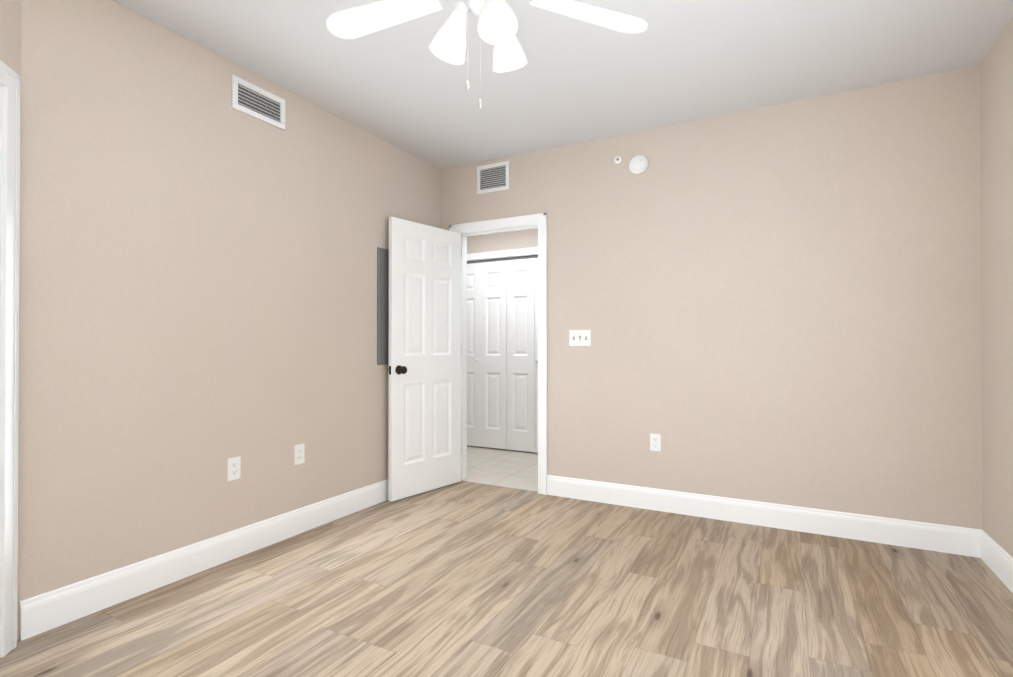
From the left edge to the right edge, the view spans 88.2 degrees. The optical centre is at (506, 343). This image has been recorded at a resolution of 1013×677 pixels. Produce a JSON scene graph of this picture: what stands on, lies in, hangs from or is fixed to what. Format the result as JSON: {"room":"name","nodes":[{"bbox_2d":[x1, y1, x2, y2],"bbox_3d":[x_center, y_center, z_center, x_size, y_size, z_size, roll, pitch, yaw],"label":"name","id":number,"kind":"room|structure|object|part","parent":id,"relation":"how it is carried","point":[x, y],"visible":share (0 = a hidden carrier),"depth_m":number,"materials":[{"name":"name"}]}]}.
{"room":"empty bedroom","nodes":[
{"label":"empty bedroom","id":0,"kind":"room"},
{"bbox_2d":[0,0,21,640],"bbox_3d":[-1.576,-0.181,0.966,0.120,2.550,2.101,0,0,-17],"label":"wall","id":1,"kind":"structure","parent":0,"point":[10,30],"depth_m":1.91,"materials":[{"name":"beige paint"}]},
{"bbox_2d":[0,85,1,315],"bbox_3d":[-1.720,0.087,1.441,0.122,2.020,0.805,0,0,-17],"label":"door","id":2,"kind":"structure","parent":1,"relation":"attached to","point":[0,181],"depth_m":1.83,"materials":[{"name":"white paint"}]},
{"bbox_2d":[0,60,20,657],"bbox_3d":[-1.653,0.060,1.461,0.021,2.075,0.915,0,0,-17],"label":"door frame","id":3,"kind":"structure","parent":1,"relation":"attached to","point":[10,80],"depth_m":1.85,"materials":[{"name":"white paint"}]},
{"bbox_2d":[18,0,440,639],"bbox_3d":[-1.561,-0.171,2.529,0.120,2.550,4.340,0,0,28],"label":"wall","id":4,"kind":"structure","parent":0,"point":[198,280],"depth_m":2.44,"materials":[{"name":"beige paint"}]},
{"bbox_2d":[227,456,240,480],"bbox_3d":[-1.401,0.645,2.688,0.007,0.115,0.070,0,0,28],"label":"electrical outlet","id":5,"kind":"object","parent":4,"relation":"attached to","point":[234,469],"visible":1,"depth_m":2.69,"materials":[{"name":"white plastic"}]},
{"bbox_2d":[232,75,284,129],"bbox_3d":[-1.333,-1.294,2.822,0.012,0.170,0.320,0,0,28],"label":"flange","id":6,"kind":"object","parent":4,"relation":"attached to","point":[236,80],"visible":1,"depth_m":2.80,"materials":[{"name":"white metal"}]},
{"bbox_2d":[238,84,279,121],"bbox_3d":[-1.337,-1.294,2.825,0.001,0.110,0.260,0,0,28],"label":"duct","id":7,"kind":"object","parent":6,"relation":"attached to","point":[257,102],"visible":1,"depth_m":2.82,"materials":[{"name":"grey metal"}]},
{"bbox_2d":[238,85,280,121],"bbox_3d":[-1.333,-1.294,2.822,0.010,0.100,0.260,0,0,28],"label":"air vent","id":8,"kind":"object","parent":6,"relation":"attached to","point":[258,104],"visible":1,"depth_m":2.81,"materials":[{"name":"white metal"}]},
{"bbox_2d":[294,443,304,464],"bbox_3d":[-1.208,0.647,3.049,0.007,0.115,0.070,0,0,28],"label":"electrical outlet","id":9,"kind":"object","parent":4,"relation":"attached to","point":[299,453],"visible":1,"depth_m":3.04,"materials":[{"name":"white plastic"}]},
{"bbox_2d":[377,247,388,364],"bbox_3d":[-0.804,-0.258,3.792,0.023,0.820,0.370,0,0,28],"label":"electrical panel","id":10,"kind":"object","parent":4,"relation":"attached to","point":[382,299],"visible":0.44,"depth_m":3.66,"materials":[{"name":"grey metal"}]},
{"bbox_2d":[19,475,1012,640],"bbox_3d":[-0.010,1.027,1.690,3.400,0.143,4.100,0,0,28],"label":"baseboard","id":11,"kind":"structure","parent":4,"relation":"attached to","point":[46,611],"depth_m":2.83,"materials":[{"name":"white wood"}]},
{"bbox_2d":[461,445,537,491],"bbox_3d":[0.646,1.169,4.798,5.420,0.098,1.940,0,0,28],"label":"floor","id":12,"kind":"structure","parent":0,"point":[516,469],"depth_m":4.71,"materials":[{"name":"beige tile"}]},
{"bbox_2d":[467,228,537,253],"bbox_3d":[0.801,-0.100,5.097,5.420,2.440,0.120,0,0,28],"label":"wall","id":13,"kind":"structure","parent":0,"point":[520,239],"depth_m":5.48,"materials":[{"name":"beige paint"}]},
{"bbox_2d":[467,247,537,263],"bbox_3d":[0.022,0.075,5.504,1.450,2.095,0.137,0,0,28],"label":"door frame","id":14,"kind":"structure","parent":13,"relation":"attached to","point":[505,253],"depth_m":5.47,"materials":[{"name":"white wood"}]},
{"bbox_2d":[467,258,537,452],"bbox_3d":[0.000,0.121,5.469,1.287,1.980,0.058,0,0,28],"label":"bifold door","id":15,"kind":"structure","parent":13,"relation":"in","point":[502,354],"depth_m":5.49,"materials":[{"name":"white paint"}]},
{"bbox_2d":[0,481,1012,676],"bbox_3d":[-0.031,1.149,1.650,3.640,0.100,4.250,0,0,28],"label":"floor","id":16,"kind":"structure","parent":0,"point":[465,579],"depth_m":2.19,"materials":[{"name":"brown wood"}]},
{"bbox_2d":[111,0,1012,169],"bbox_3d":[-0.010,-1.501,1.706,3.640,0.100,4.340,0,0,28],"label":"ceiling","id":17,"kind":"structure","parent":0,"point":[402,86],"depth_m":2.67,"materials":[{"name":"white paint"}]},
{"bbox_2d":[326,0,647,108],"bbox_3d":[-0.129,-1.102,1.681,1.161,0.698,1.064,0,0,28],"label":"ceiling fan","id":18,"kind":"object","parent":17,"relation":"hanging from","point":[497,25],"visible":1,"depth_m":1.81,"materials":[{"name":"white plastic"}]},
{"bbox_2d":[441,65,982,529],"bbox_3d":[1.039,-0.165,3.530,3.520,2.550,0.120,0,0,28],"label":"wall","id":19,"kind":"structure","parent":0,"point":[777,303],"depth_m":3.15,"materials":[{"name":"beige paint"}]},
{"bbox_2d":[477,161,508,193],"bbox_3d":[-0.107,-1.291,4.076,0.290,0.220,0.012,0,0,28],"label":"flange","id":20,"kind":"object","parent":19,"relation":"attached to","point":[495,189],"visible":1,"depth_m":4.07,"materials":[{"name":"white metal"}]},
{"bbox_2d":[480,165,505,189],"bbox_3d":[-0.104,-1.291,4.080,0.230,0.160,0.001,0,0,28],"label":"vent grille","id":21,"kind":"object","parent":20,"relation":"attached to","point":[492,177],"visible":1,"depth_m":4.08,"materials":[{"name":"grey metal"}]},
{"bbox_2d":[481,166,505,188],"bbox_3d":[-0.107,-1.291,4.076,0.230,0.153,0.010,0,0,28],"label":"air vent","id":22,"kind":"object","parent":20,"relation":"attached to","point":[493,178],"visible":1,"depth_m":4.07,"materials":[{"name":"white metal"}]},
{"bbox_2d":[449,213,546,494],"bbox_3d":[-0.049,0.077,4.111,0.860,2.075,0.162,0,0,28],"label":"door frame","id":23,"kind":"structure","parent":19,"relation":"attached to","point":[540,219],"depth_m":3.90,"materials":[{"name":"white wood"}]},
{"bbox_2d":[388,217,460,501],"bbox_3d":[-0.594,0.111,3.931,0.167,1.988,0.715,0,0,38],"label":"bedroom door","id":24,"kind":"structure","parent":23,"relation":"attached to","point":[424,391],"depth_m":3.88,"materials":[{"name":"white paint"}]},
{"bbox_3d":[-0.774,0.189,3.702,0.167,0.066,0.066,0,0,38],"label":"knob","id":25,"kind":"part","parent":24,"relation":"part of","materials":[{"name":"brown metal"}]},
{"bbox_2d":[569,330,590,345],"bbox_3d":[0.521,-0.038,3.726,0.163,0.115,0.021,0,0,28],"label":"light switch","id":26,"kind":"object","parent":19,"relation":"attached to","point":[579,337],"visible":1,"depth_m":3.73,"materials":[{"name":"white plastic"}]},
{"bbox_2d":[614,156,621,163],"bbox_3d":[0.769,-1.267,3.604,0.054,0.054,0.017,0,0,28],"label":"sensor","id":27,"kind":"object","parent":19,"relation":"attached to","point":[617,159],"visible":1,"depth_m":3.60,"materials":[{"name":"white plastic"}]},
{"bbox_2d":[629,155,647,174],"bbox_3d":[0.887,-1.210,3.528,0.132,0.132,0.039,0,0,28],"label":"smoke detector","id":28,"kind":"object","parent":19,"relation":"attached to","point":[638,164],"visible":1,"depth_m":3.51,"materials":[{"name":"white plastic"}]},
{"bbox_2d":[650,433,660,450],"bbox_3d":[0.992,0.660,3.478,0.070,0.115,0.007,0,0,28],"label":"electrical outlet","id":29,"kind":"object","parent":19,"relation":"attached to","point":[655,442],"visible":1,"depth_m":3.48,"materials":[{"name":"white plastic"}]},
{"bbox_2d":[980,17,1012,557],"bbox_3d":[1.514,-0.182,0.814,0.120,2.550,4.220,0,0,28],"label":"wall","id":30,"kind":"structure","parent":0,"point":[996,119],"depth_m":2.49,"materials":[{"name":"beige paint"}]}
]}

